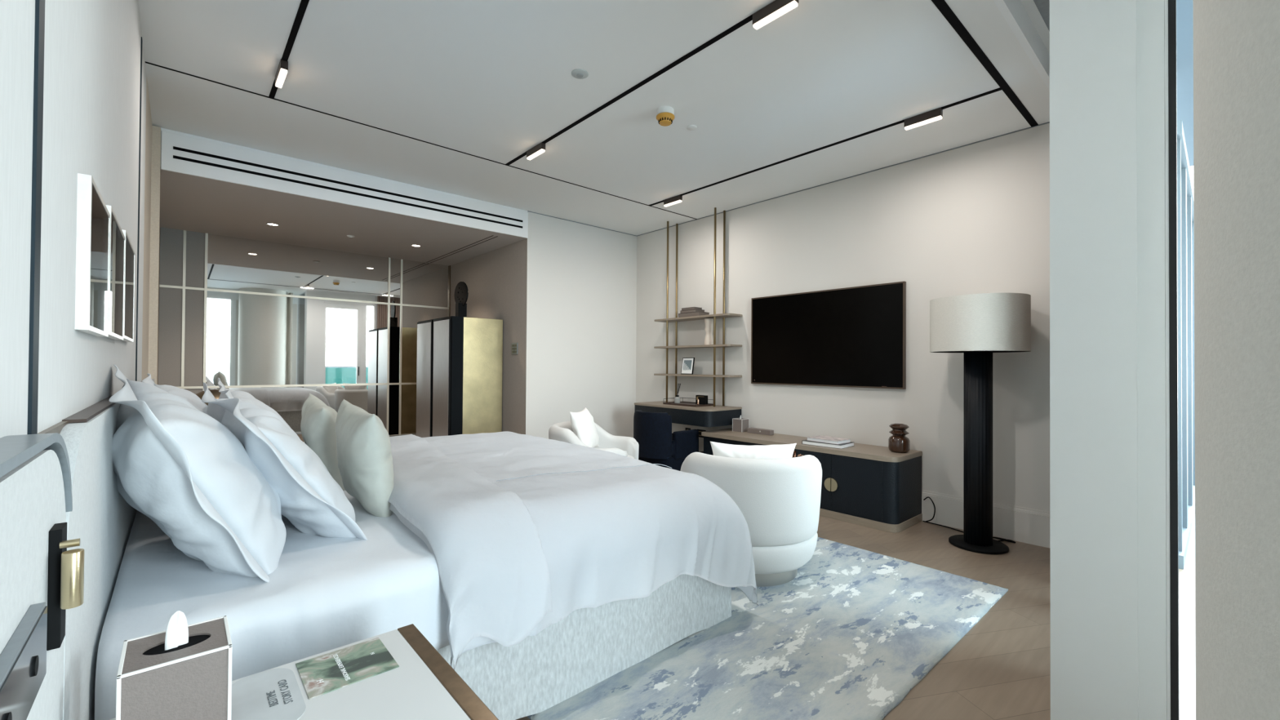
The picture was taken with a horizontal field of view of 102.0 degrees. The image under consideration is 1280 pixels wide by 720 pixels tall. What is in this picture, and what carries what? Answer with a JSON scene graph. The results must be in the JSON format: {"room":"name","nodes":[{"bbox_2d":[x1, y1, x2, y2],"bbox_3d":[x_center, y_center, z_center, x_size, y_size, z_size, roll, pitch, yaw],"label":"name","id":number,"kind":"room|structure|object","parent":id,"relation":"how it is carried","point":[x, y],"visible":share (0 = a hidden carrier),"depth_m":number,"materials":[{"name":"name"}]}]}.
{"room":"hotel room","nodes":[
{"label":"hotel room","id":0,"kind":"room"},
{"bbox_2d":[0,0,159,438],"bbox_3d":[-2.247,-0.221,2.185,0.140,2.855,8.350,1,-1,-42],"label":"wall","id":1,"kind":"structure","parent":0,"point":[91,85],"depth_m":0.96,"materials":[{"name":"paint"}]},
{"bbox_2d":[26,0,44,434],"bbox_3d":[-0.883,-0.226,0.752,0.014,2.855,0.040,1,-1,-42],"label":"trim","id":2,"kind":"structure","parent":1,"relation":"attached to","point":[39,33],"depth_m":0.74,"materials":[{"name":"black"}]},
{"bbox_2d":[0,378,154,719],"bbox_3d":[-1.819,0.643,1.825,0.041,1.087,4.550,1,-1,-42],"label":"headboard","id":3,"kind":"object","parent":1,"relation":"attached to","point":[64,472],"visible":0.55,"depth_m":0.80,"materials":[{"name":"fabric"}]},
{"bbox_2d":[0,602,47,719],"bbox_3d":[-0.527,0.324,0.410,0.016,0.085,0.515,1,-1,-42],"label":"switch panel","id":4,"kind":"object","parent":3,"relation":"attached to","point":[23,660],"visible":1,"depth_m":0.52,"materials":[{"name":"grey plastic"}]},
{"bbox_2d":[46,522,84,650],"bbox_3d":[-0.769,0.302,0.690,0.072,0.156,0.028,0,-1,23],"label":"light","id":5,"kind":"object","parent":3,"relation":"attached to","point":[65,587],"visible":1,"depth_m":0.68,"materials":[{"name":"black metal"}]},
{"bbox_3d":[-2.625,0.864,3.149,0.520,0.460,0.700,1,-1,-42],"label":"nightstand","id":6,"kind":"object","parent":3,"relation":"attached to","visible":0},
{"bbox_2d":[195,389,220,405],"bbox_3d":[-2.527,0.404,3.077,0.310,0.460,0.310,1,-1,-42],"label":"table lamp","id":7,"kind":"object","parent":6,"relation":"on","point":[215,393],"visible":0.15,"depth_m":3.01,"materials":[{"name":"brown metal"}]},
{"bbox_2d":[75,173,110,337],"bbox_3d":[-1.272,-0.222,1.209,0.020,0.320,0.385,1,-1,-42],"label":"picture frame","id":8,"kind":"object","parent":1,"relation":"attached to","point":[93,216],"visible":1,"depth_m":1.10,"materials":[{"name":"white wood"}]},
{"bbox_2d":[105,204,124,340],"bbox_3d":[-1.574,-0.239,1.549,0.020,0.343,0.475,1,-1,-42],"label":"picture frame","id":9,"kind":"object","parent":1,"relation":"attached to","point":[117,239],"visible":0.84,"depth_m":1.52,"materials":[{"name":"white wood"}]},
{"bbox_2d":[121,229,134,342],"bbox_3d":[-1.909,-0.256,1.926,0.020,0.365,0.485,1,-1,-42],"label":"picture frame","id":10,"kind":"object","parent":1,"relation":"attached to","point":[129,282],"visible":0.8,"depth_m":1.91,"materials":[{"name":"white wood"}]},
{"bbox_2d":[135,36,142,381],"bbox_3d":[-2.489,-0.194,2.558,0.014,2.805,0.040,1,-1,-42],"label":"trim","id":11,"kind":"structure","parent":1,"relation":"attached to","point":[141,37],"depth_m":2.56,"materials":[{"name":"black metal"}]},
{"bbox_2d":[147,125,160,384],"bbox_3d":[-3.400,-0.207,3.622,0.045,2.840,0.070,1,-1,-42],"label":"trim","id":12,"kind":"structure","parent":1,"relation":"attached to","point":[156,131],"depth_m":3.60,"materials":[{"name":"beige wood"}]},
{"bbox_2d":[157,265,416,436],"bbox_3d":[-3.832,-0.093,6.261,3.190,2.660,0.150,1,-1,-42],"label":"wall","id":13,"kind":"structure","parent":0,"point":[159,265],"depth_m":5.25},
{"bbox_2d":[157,226,448,442],"bbox_3d":[-3.749,-0.178,6.201,2.948,2.290,0.031,1,-1,-42],"label":"mirror","id":14,"kind":"object","parent":13,"relation":"attached to","point":[278,324],"visible":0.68,"depth_m":5.99,"materials":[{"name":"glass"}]},
{"bbox_2d":[160,169,525,265],"bbox_3d":[-3.140,-1.377,5.431,3.090,0.100,2.318,1,-1,-42],"label":"ceiling","id":15,"kind":"structure","parent":0,"point":[188,202],"depth_m":5.08,"materials":[{"name":"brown paint"}]},
{"bbox_2d":[266,222,279,226],"bbox_3d":[-3.603,-1.330,5.085,0.104,0.009,0.104,1,-1,-42],"label":"recessed light","id":16,"kind":"object","parent":15,"relation":"in","point":[268,224],"visible":1,"depth_m":5.08,"materials":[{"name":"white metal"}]},
{"bbox_2d":[411,244,421,247],"bbox_3d":[-2.574,-1.315,5.959,0.104,0.009,0.104,1,-1,-42],"label":"recessed light","id":17,"kind":"object","parent":15,"relation":"in","point":[412,245],"visible":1,"depth_m":5.94,"materials":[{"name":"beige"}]},
{"bbox_2d":[160,127,636,439],"bbox_3d":[-1.823,-0.189,5.124,4.680,2.855,0.120,1,-1,-42],"label":"wall","id":18,"kind":"structure","parent":0,"point":[581,291],"depth_m":6.02,"materials":[{"name":"white paint"}]},
{"bbox_2d":[160,130,528,238],"bbox_3d":[-2.292,-1.464,4.618,2.901,0.272,0.020,1,-1,-42],"label":"air vent","id":19,"kind":"object","parent":18,"relation":"in","point":[180,153],"visible":1,"depth_m":4.32,"materials":[{"name":"white metal"}]},
{"bbox_2d":[426,235,497,262],"bbox_3d":[-2.190,-1.317,6.234,0.058,0.012,1.980,1,-1,-42],"label":"trim","id":20,"kind":"structure","parent":18,"relation":"attached to","point":[492,235],"depth_m":6.12,"materials":[{"name":"black"}]},
{"bbox_2d":[450,240,521,434],"bbox_3d":[-1.996,-0.079,6.522,0.100,2.660,2.200,1,-1,-42],"label":"wall","id":21,"kind":"structure","parent":0,"point":[493,278],"depth_m":5.96,"materials":[{"name":"beige paint"}]},
{"bbox_2d":[448,265,450,316],"bbox_3d":[-2.639,-0.161,7.162,0.012,2.290,0.030,1,-1,-42],"label":"trim","id":22,"kind":"structure","parent":21,"relation":"attached to","point":[449,312],"depth_m":7.16,"materials":[{"name":"brown metal"}]},
{"bbox_2d":[511,342,518,354],"bbox_3d":[-1.393,-0.127,5.760,0.012,0.130,0.130,1,-1,-42],"label":"thermostat","id":23,"kind":"object","parent":21,"relation":"attached to","point":[514,345],"visible":1,"depth_m":5.75,"materials":[{"name":"grey plastic"}]},
{"bbox_2d":[520,238,527,434],"bbox_3d":[-1.262,-0.180,5.623,0.001,2.855,0.119,1,-1,-42],"label":"trim","id":24,"kind":"structure","parent":21,"relation":"attached to","point":[524,242],"depth_m":5.62,"materials":[{"name":"beige paint"}]},
{"bbox_2d":[137,0,1049,235],"bbox_3d":[0.259,-1.750,2.900,4.800,0.250,6.080,1,-1,-42],"label":"ceiling","id":25,"kind":"structure","parent":0,"point":[493,80],"depth_m":3.12,"materials":[{"name":"white paint"}]},
{"bbox_2d":[268,0,309,98],"bbox_3d":[-1.280,-1.645,2.086,0.026,0.016,3.072,1,-1,-42],"label":"track","id":26,"kind":"object","parent":25,"relation":"attached to","point":[304,3],"visible":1,"depth_m":2.60,"materials":[{"name":"black metal"}]},
{"bbox_2d":[275,58,288,88],"bbox_3d":[-2.015,-1.605,2.912,0.034,0.063,0.224,1,-1,-42],"label":"track light","id":27,"kind":"object","parent":26,"relation":"attached to","point":[282,68],"visible":1,"depth_m":2.87,"materials":[{"name":"beige plastic"}]},
{"bbox_2d":[275,68,287,88],"bbox_3d":[-2.015,-1.582,2.912,0.030,0.016,0.220,1,-1,-42],"label":"diffuser","id":28,"kind":"object","parent":27,"relation":"attached to","point":[282,73],"depth_m":2.89,"materials":[{"name":"beige plastic"}]},
{"bbox_2d":[145,61,697,219],"bbox_3d":[-1.041,-1.622,4.361,4.520,0.013,0.012,1,-1,-42],"label":"trim","id":29,"kind":"structure","parent":25,"relation":"attached to","point":[145,61],"depth_m":3.64,"materials":[{"name":"black metal"}]},
{"bbox_2d":[571,68,588,79],"bbox_3d":[-0.342,-1.622,2.946,0.096,0.016,0.096,1,-1,-42],"label":"ceiling sensor","id":30,"kind":"object","parent":25,"relation":"attached to","point":[579,73],"visible":1,"depth_m":2.93,"materials":[{"name":"grey plastic"}]},
{"bbox_2d":[505,8,760,165],"bbox_3d":[-0.084,-1.626,3.148,0.026,0.016,3.072,1,-1,-42],"label":"track","id":31,"kind":"object","parent":25,"relation":"attached to","point":[749,18],"visible":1,"depth_m":2.97,"materials":[{"name":"black metal"}]},
{"bbox_2d":[526,142,545,159],"bbox_3d":[-0.793,-1.587,3.945,0.034,0.063,0.224,1,-1,-42],"label":"track light","id":32,"kind":"object","parent":31,"relation":"attached to","point":[540,148],"visible":1,"depth_m":3.92,"materials":[{"name":"beige"}]},
{"bbox_2d":[527,149,545,159],"bbox_3d":[-0.793,-1.563,3.945,0.030,0.016,0.220,1,-1,-42],"label":"diffuser","id":33,"kind":"object","parent":32,"relation":"attached to","point":[535,153],"depth_m":3.94,"materials":[{"name":"beige plastic"}]},
{"bbox_2d":[752,0,798,29],"bbox_3d":[0.615,-1.593,2.362,0.034,0.063,0.224,1,-1,-42],"label":"track light","id":34,"kind":"object","parent":31,"relation":"attached to","point":[776,8],"visible":1,"depth_m":2.36,"materials":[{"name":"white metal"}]},
{"bbox_2d":[656,106,674,126],"bbox_3d":[0.165,-1.576,3.364,0.120,0.091,0.120,1,-1,-42],"label":"smoke detector","id":35,"kind":"object","parent":25,"relation":"attached to","point":[665,114],"visible":1,"depth_m":3.33,"materials":[{"name":"white plastic"}]},
{"bbox_2d":[657,117,672,124],"bbox_3d":[0.165,-1.549,3.364,0.091,0.017,0.091,1,-1,-42],"label":"vent","id":36,"kind":"object","parent":35,"relation":"attached to","point":[660,120],"depth_m":3.34,"materials":[{"name":"black"}]},
{"bbox_2d":[686,124,697,130],"bbox_3d":[0.359,-1.613,3.600,0.072,0.012,0.072,1,-1,-42],"label":"sprinkler cover","id":37,"kind":"object","parent":25,"relation":"attached to","point":[691,127],"visible":1,"depth_m":3.59,"materials":[{"name":"white plastic"}]},
{"bbox_2d":[648,87,1001,206],"bbox_3d":[1.119,-1.608,4.218,0.026,0.016,3.072,1,-1,-42],"label":"track","id":38,"kind":"object","parent":25,"relation":"attached to","point":[999,88],"visible":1,"depth_m":3.85,"materials":[{"name":"black metal"}]},
{"bbox_2d":[663,195,682,206],"bbox_3d":[0.324,-1.568,5.112,0.034,0.063,0.224,1,-1,-42],"label":"track light","id":39,"kind":"object","parent":38,"relation":"attached to","point":[678,198],"visible":1,"depth_m":5.09,"materials":[{"name":"beige"}]},
{"bbox_2d":[664,200,681,206],"bbox_3d":[0.324,-1.544,5.111,0.030,0.016,0.220,1,-1,-42],"label":"diffuser","id":40,"kind":"object","parent":39,"relation":"attached to","point":[669,202],"depth_m":5.11,"materials":[{"name":"beige plastic"}]},
{"bbox_2d":[904,107,942,129],"bbox_3d":[1.852,-1.575,3.393,0.034,0.063,0.224,1,-1,-42],"label":"track light","id":41,"kind":"object","parent":38,"relation":"attached to","point":[936,114],"visible":1,"depth_m":3.37,"materials":[{"name":"beige"}]},
{"bbox_2d":[904,115,942,129],"bbox_3d":[1.852,-1.551,3.392,0.030,0.016,0.220,1,-1,-42],"label":"diffuser","id":42,"kind":"object","parent":41,"relation":"attached to","point":[927,119],"depth_m":3.39,"materials":[{"name":"beige plastic"}]},
{"bbox_2d":[931,0,1038,127],"bbox_3d":[1.147,-1.629,2.162,4.150,0.014,0.038,1,-1,-42],"label":"ceiling vent","id":43,"kind":"object","parent":25,"relation":"in","point":[941,5],"visible":1,"depth_m":2.75,"materials":[{"name":"black metal"}]},
{"bbox_2d":[635,123,1049,511],"bbox_3d":[1.552,-0.168,4.926,0.140,2.855,4.900,1,-1,-42],"label":"wall","id":44,"kind":"structure","parent":0,"point":[974,218],"depth_m":4.20,"materials":[{"name":"white paint"}]},
{"bbox_2d":[634,400,742,426],"bbox_3d":[0.479,0.573,5.622,0.519,0.172,1.150,1,-1,-42],"label":"desk","id":45,"kind":"object","parent":44,"relation":"attached to","point":[708,415],"visible":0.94,"depth_m":5.25,"materials":[{"name":"brown wood"}]},
{"bbox_2d":[662,397,713,406],"bbox_3d":[0.530,0.456,5.635,0.310,0.062,0.480,1,-1,-42],"label":"tray","id":46,"kind":"object","parent":45,"relation":"on","point":[682,403],"visible":0.73,"depth_m":5.59,"materials":[{"name":"brown wood"}]},
{"bbox_2d":[674,383,680,403],"bbox_3d":[0.415,0.368,5.743,0.064,0.217,0.069,1,-1,-42],"label":"reed diffuser","id":47,"kind":"object","parent":46,"relation":"on","point":[677,399],"visible":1,"depth_m":5.72,"materials":[{"name":"clear glass"}]},
{"bbox_2d":[674,396,679,403],"bbox_3d":[0.413,0.442,5.744,0.064,0.070,0.064,1,-1,-42],"label":"bottle","id":48,"kind":"object","parent":47,"relation":"on","point":[677,399],"depth_m":5.72,"materials":[{"name":"white glass"}]},
{"bbox_2d":[695,395,707,404],"bbox_3d":[0.665,0.428,5.580,0.042,0.097,0.140,1,-1,-42],"label":"display box","id":49,"kind":"object","parent":46,"relation":"on","point":[703,399],"visible":0.8,"depth_m":5.55,"materials":[{"name":"black metal"}]},
{"bbox_2d":[653,207,742,406],"bbox_3d":[0.607,-0.552,5.720,0.224,2.082,1.120,1,-1,-42],"label":"shelf unit","id":50,"kind":"object","parent":45,"relation":"on","point":[714,316],"visible":0.9,"depth_m":5.52,"materials":[{"name":"gold metal"}]},
{"bbox_2d":[680,357,694,374],"bbox_3d":[0.527,0.065,5.714,0.042,0.185,0.170,1,-1,-42],"label":"photo frame","id":51,"kind":"object","parent":50,"relation":"on","point":[687,366],"visible":1,"depth_m":5.70,"materials":[{"name":"black metal"}]},
{"bbox_2d":[683,360,692,369],"bbox_3d":[0.523,0.055,5.710,0.018,0.105,0.116,1,-1,-42],"label":"photograph","id":52,"kind":"object","parent":51,"relation":"attached to","point":[687,364],"depth_m":5.70,"materials":[{"name":"grey"}]},
{"bbox_2d":[678,311,709,317],"bbox_3d":[0.595,-0.495,5.729,0.170,0.048,0.310,1,-1,-42],"label":"book","id":53,"kind":"object","parent":50,"relation":"on","point":[691,313],"visible":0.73,"depth_m":5.65,"materials":[{"name":"grey paper"}]},
{"bbox_2d":[680,309,704,313],"bbox_3d":[0.582,-0.535,5.745,0.150,0.032,0.230,1,-1,-42],"label":"book","id":54,"kind":"object","parent":53,"relation":"on","point":[687,310],"visible":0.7,"depth_m":5.68,"materials":[{"name":"grey paper"}]},
{"bbox_2d":[681,306,702,310],"bbox_3d":[0.575,-0.564,5.752,0.130,0.026,0.190,1,-1,-42],"label":"book","id":55,"kind":"object","parent":54,"relation":"on","point":[690,308],"visible":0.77,"depth_m":5.70,"materials":[{"name":"grey paper"}]},
{"bbox_2d":[704,318,713,344],"bbox_3d":[0.743,-0.300,5.552,0.110,0.285,0.110,1,-1,-42],"label":"vase","id":56,"kind":"object","parent":50,"relation":"on","point":[708,329],"visible":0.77,"depth_m":5.51,"materials":[{"name":"beige ceramic"}]},
{"bbox_2d":[697,429,706,437],"bbox_3d":[0.683,0.820,5.772,0.011,0.085,0.125,1,-1,-42],"label":"power socket","id":57,"kind":"object","parent":44,"relation":"attached to","point":[700,430],"visible":0.44,"depth_m":5.77,"materials":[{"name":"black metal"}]},
{"bbox_2d":[527,121,1049,235],"bbox_3d":[0.796,-1.603,4.514,1.570,0.007,4.280,1,-1,-42],"label":"trim","id":58,"kind":"structure","parent":44,"relation":"attached to","point":[1048,122],"depth_m":4.60,"materials":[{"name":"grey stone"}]},
{"bbox_2d":[751,281,906,389],"bbox_3d":[1.631,-0.196,4.704,0.033,0.863,1.483,1,-1,-42],"label":"television","id":59,"kind":"object","parent":44,"relation":"attached to","point":[855,336],"visible":1,"depth_m":4.60,"materials":[{"name":"black plastic"}]},
{"bbox_2d":[698,451,1049,547],"bbox_3d":[1.524,1.140,4.816,0.016,0.237,4.780,1,-1,-42],"label":"baseboard","id":60,"kind":"structure","parent":44,"relation":"attached to","point":[1020,524],"depth_m":3.65,"materials":[{"name":"white paint"}]},
{"bbox_2d":[993,0,1049,90],"bbox_3d":[2.002,-1.665,2.669,2.220,0.140,0.030,1,-1,-42],"label":"trim","id":61,"kind":"structure","parent":44,"relation":"attached to","point":[1013,11],"depth_m":2.61,"materials":[{"name":"white"}]},
{"bbox_2d":[1033,0,1049,31],"bbox_3d":[2.059,-1.738,2.607,2.220,0.025,0.050,1,-1,-42],"label":"trim","id":62,"kind":"structure","parent":44,"relation":"attached to","point":[1043,6],"depth_m":2.55,"materials":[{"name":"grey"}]},
{"bbox_2d":[515,515,1195,719],"bbox_3d":[-0.515,1.284,3.718,4.800,0.100,8.350,1,-1,-42],"label":"floor","id":63,"kind":"structure","parent":0,"point":[1000,669],"depth_m":2.29,"materials":[{"name":"brown wood"}]},
{"bbox_2d":[109,623,498,719],"bbox_3d":[-0.502,0.914,0.778,0.544,0.581,0.735,1,-1,-42],"label":"nightstand","id":64,"kind":"object","parent":63,"relation":"on","point":[424,686],"visible":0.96,"depth_m":0.98,"materials":[{"name":"stone"}]},
{"bbox_2d":[115,610,232,719],"bbox_3d":[-0.775,0.522,0.868,0.136,0.202,0.136,1,-1,-42],"label":"tissue box","id":65,"kind":"object","parent":64,"relation":"on","point":[183,671],"visible":1,"depth_m":0.84,"materials":[{"name":"beige leather"}]},
{"bbox_2d":[231,667,306,719],"bbox_3d":[-0.689,0.624,0.951,0.108,0.002,0.220,1,-1,-42],"label":"card","id":66,"kind":"object","parent":64,"relation":"on","point":[274,694],"visible":1,"depth_m":0.96,"materials":[{"name":"grey paper"}]},
{"bbox_2d":[295,637,399,699],"bbox_3d":[-0.600,0.625,1.062,0.157,0.003,0.148,1,-1,-42],"label":"leaflet","id":67,"kind":"object","parent":64,"relation":"on","point":[320,675],"visible":1,"depth_m":1.05,"materials":[{"name":"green paper"}]},
{"bbox_2d":[415,315,502,437],"bbox_3d":[-2.162,0.389,6.143,0.611,1.715,1.063,1,-1,-42],"label":"tall cabinet","id":68,"kind":"object","parent":63,"relation":"on","point":[460,361],"visible":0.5,"depth_m":5.78,"materials":[{"name":"gold metal"}]},
{"bbox_2d":[453,281,468,317],"bbox_3d":[-2.066,-0.687,5.987,0.100,0.435,0.290,1,-1,-42],"label":"disc sculpture","id":69,"kind":"object","parent":68,"relation":"on","point":[461,293],"visible":1,"depth_m":5.95,"materials":[{"name":"black stone"}]},
{"bbox_2d":[633,409,698,471],"bbox_3d":[0.232,0.884,5.263,0.600,0.740,0.535,1,-1,-42],"label":"desk chair","id":70,"kind":"object","parent":63,"relation":"on","point":[652,431],"visible":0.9,"depth_m":5.02,"materials":[{"name":"blue fabric"}]},
{"bbox_2d":[526,537,1008,719],"bbox_3d":[0.012,1.223,3.165,2.454,0.017,3.183,1,-1,-42],"label":"rug","id":71,"kind":"object","parent":63,"relation":"on","point":[855,629],"visible":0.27,"depth_m":2.15,"materials":[{"name":"carpet"}]},
{"bbox_2d":[94,490,731,719],"bbox_3d":[-0.994,0.896,2.495,2.089,0.620,2.090,1,-1,-42],"label":"bed","id":72,"kind":"object","parent":71,"relation":"on","point":[323,594],"visible":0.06,"depth_m":1.51,"materials":[{"name":"grey fabric"}]},
{"bbox_2d":[142,373,207,413],"bbox_3d":[-1.893,0.364,2.197,0.362,0.604,0.889,1,-1,-42],"label":"pillow","id":73,"kind":"object","parent":72,"relation":"on","point":[190,397],"visible":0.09,"depth_m":2.12,"materials":[{"name":"white fabric"}]},
{"bbox_2d":[108,364,286,582],"bbox_3d":[-1.324,0.344,1.552,0.401,0.653,0.884,1,-1,-42],"label":"pillow","id":74,"kind":"object","parent":72,"relation":"on","point":[174,463],"visible":0.92,"depth_m":1.34,"materials":[{"name":"white fabric"}]},
{"bbox_2d":[217,377,291,428],"bbox_3d":[-1.762,0.368,2.445,0.367,0.557,0.848,1,-1,-42],"label":"pillow","id":75,"kind":"object","parent":72,"relation":"on","point":[246,397],"visible":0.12,"depth_m":2.38,"materials":[{"name":"white fabric"}]},
{"bbox_2d":[201,382,367,540],"bbox_3d":[-1.274,0.374,1.835,0.812,0.579,0.413,0,-1,43],"label":"pillow","id":76,"kind":"object","parent":72,"relation":"on","point":[311,499],"visible":0.81,"depth_m":1.65,"materials":[{"name":"white fabric"}]},
{"bbox_2d":[300,393,345,490],"bbox_3d":[-1.498,0.395,2.493,0.218,0.462,0.496,1,-1,-42],"label":"cushion","id":77,"kind":"object","parent":72,"relation":"on","point":[317,424],"visible":0.51,"depth_m":2.32,"materials":[{"name":"white fabric"}]},
{"bbox_2d":[335,399,394,517],"bbox_3d":[-1.107,0.393,2.092,0.194,0.455,0.492,1,-1,-42],"label":"cushion","id":78,"kind":"object","parent":72,"relation":"on","point":[363,446],"visible":0.97,"depth_m":1.95,"materials":[{"name":"white fabric"}]},
{"bbox_2d":[388,431,759,670],"bbox_3d":[-0.679,0.803,2.783,1.559,0.704,2.342,1,-1,-42],"label":"duvet","id":79,"kind":"object","parent":72,"relation":"on","point":[524,533],"visible":0.81,"depth_m":1.93,"materials":[{"name":"white fabric"}]},
{"bbox_2d":[548,421,639,459],"bbox_3d":[-0.343,0.874,4.213,0.792,0.698,0.815,0,-1,10],"label":"armchair","id":80,"kind":"object","parent":71,"relation":"on","point":[628,446],"visible":0.27,"depth_m":4.39,"materials":[{"name":"grey fabric"}]},
{"bbox_2d":[569,407,599,447],"bbox_3d":[-0.448,0.574,4.236,0.188,0.338,0.448,0,-1,6],"label":"cushion","id":81,"kind":"object","parent":80,"relation":"on","point":[583,424],"visible":0.9,"depth_m":4.11,"materials":[{"name":"white fabric"}]},
{"bbox_2d":[680,452,822,586],"bbox_3d":[0.641,0.869,3.045,0.815,0.698,0.792,0,-1,6],"label":"armchair","id":82,"kind":"object","parent":71,"relation":"on","point":[779,500],"visible":0.7,"depth_m":2.69,"materials":[{"name":"grey fabric"}]},
{"bbox_2d":[710,441,796,458],"bbox_3d":[0.626,0.628,2.902,0.464,0.349,0.169,0,-1,3],"label":"cushion","id":83,"kind":"object","parent":82,"relation":"on","point":[783,451],"visible":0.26,"depth_m":2.84,"materials":[{"name":"white fabric"}]},
{"bbox_3d":[0.998,0.953,3.466,0.400,0.543,0.400,1,-1,-42],"label":"side table","id":84,"kind":"object","parent":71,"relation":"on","visible":0},
{"bbox_2d":[791,450,815,457],"bbox_3d":[1.043,0.639,3.475,0.138,0.095,0.275,1,-1,-20],"label":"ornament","id":85,"kind":"object","parent":84,"relation":"on","point":[794,452],"visible":0.16,"depth_m":3.47,"materials":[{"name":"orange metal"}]},
{"bbox_2d":[701,428,935,533],"bbox_3d":[1.432,0.982,4.534,0.496,0.545,1.980,1,-1,-42],"label":"console","id":86,"kind":"object","parent":63,"relation":"on","point":[877,487],"visible":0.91,"depth_m":3.96,"materials":[{"name":"brown wood"}]},
{"bbox_2d":[732,414,749,431],"bbox_3d":[1.010,0.633,5.194,0.118,0.161,0.118,1,-1,-42],"label":"tissue box","id":87,"kind":"object","parent":86,"relation":"on","point":[739,424],"visible":0.97,"depth_m":5.15,"materials":[{"name":"beige leather"}]},
{"bbox_2d":[747,427,773,435],"bbox_3d":[1.161,0.689,5.004,0.070,0.047,0.260,1,-1,-42],"label":"box","id":88,"kind":"object","parent":86,"relation":"on","point":[753,430],"visible":1,"depth_m":4.97,"materials":[{"name":"beige leather"}]},
{"bbox_2d":[801,439,853,448],"bbox_3d":[1.567,0.693,4.321,0.240,0.030,0.340,1,-1,-44],"label":"book","id":89,"kind":"object","parent":86,"relation":"on","point":[842,446],"visible":0.66,"depth_m":4.23,"materials":[{"name":"paper"}]},
{"bbox_2d":[807,435,850,444],"bbox_3d":[1.575,0.665,4.328,0.200,0.026,0.280,1,-1,-39],"label":"book","id":90,"kind":"object","parent":89,"relation":"on","point":[820,438],"visible":1,"depth_m":4.28,"materials":[{"name":"white paper"}]},
{"bbox_2d":[888,423,909,453],"bbox_3d":[1.995,0.601,3.992,0.148,0.214,0.141,1,-1,-42],"label":"vase","id":91,"kind":"object","parent":86,"relation":"on","point":[898,442],"visible":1,"depth_m":3.94,"materials":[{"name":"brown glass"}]},
{"bbox_2d":[922,293,1031,554],"bbox_3d":[2.231,0.418,3.564,0.579,1.666,0.735,1,-1,-42],"label":"floor lamp","id":92,"kind":"object","parent":63,"relation":"on","point":[976,326],"visible":1,"depth_m":3.42,"materials":[{"name":"black metal"}]},
{"bbox_2d":[1049,0,1137,719],"bbox_3d":[1.558,-0.272,1.756,0.344,3.000,0.209,1,-1,-42],"label":"wall pier","id":93,"kind":"object","parent":63,"relation":"on","point":[1094,502],"visible":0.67,"depth_m":1.64,"materials":[{"name":"white paint"}]},
{"bbox_2d":[1136,0,1167,719],"bbox_3d":[1.649,-0.273,1.657,0.341,3.000,0.060,1,-1,-42],"label":"wall","id":94,"kind":"structure","parent":93,"relation":"attached to","point":[1150,14],"depth_m":1.54,"materials":[{"name":"white paint"}]},
{"bbox_2d":[1176,0,1193,166],"bbox_3d":[3.713,-1.850,2.566,4.484,0.200,1.690,1,-1,-42],"label":"sky","id":95,"kind":"structure","parent":0,"point":[1184,15],"depth_m":3.12,"materials":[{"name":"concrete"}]},
{"bbox_2d":[1183,513,1195,572],"bbox_3d":[4.738,1.336,3.464,7.284,0.100,1.690,1,-1,-42],"label":"floor","id":96,"kind":"structure","parent":0,"point":[1189,565],"depth_m":3.43,"materials":[{"name":"grey"}]},
{"bbox_2d":[1192,0,1279,719],"bbox_3d":[1.357,-0.212,0.645,0.912,2.855,0.912,1,-1,-42],"label":"wall column","id":97,"kind":"structure","parent":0,"point":[1237,42],"depth_m":0.81,"materials":[{"name":"white paint"}]},
{"bbox_3d":[4.873,-0.071,4.680,4.500,2.700,0.080,1,-1,-42],"label":"wall","id":98,"kind":"structure","parent":0,"visible":0},
{"bbox_2d":[1177,120,1195,569],"bbox_3d":[4.919,-0.071,4.628,4.500,2.700,0.061,1,-1,-42],"label":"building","id":99,"kind":"structure","parent":98,"relation":"attached to","point":[1185,220],"depth_m":3.66,"materials":[{"name":"grey"}]},
{"bbox_3d":[1.945,-0.304,1.108,0.060,3.055,1.170,1,-1,-42],"label":"trim","id":100,"kind":"structure","parent":0,"visible":0},
{"bbox_3d":[1.912,-0.284,1.125,0.010,2.895,1.040,1,-1,-42],"label":"window","id":101,"kind":"structure","parent":100,"relation":"attached to","visible":0},
{"bbox_2d":[1164,0,1178,719],"bbox_3d":[1.561,-0.275,1.522,0.030,3.000,0.024,1,-1,-42],"label":"window frame","id":102,"kind":"structure","parent":101,"relation":"attached to","point":[1172,55],"depth_m":1.51,"materials":[{"name":"black metal"}]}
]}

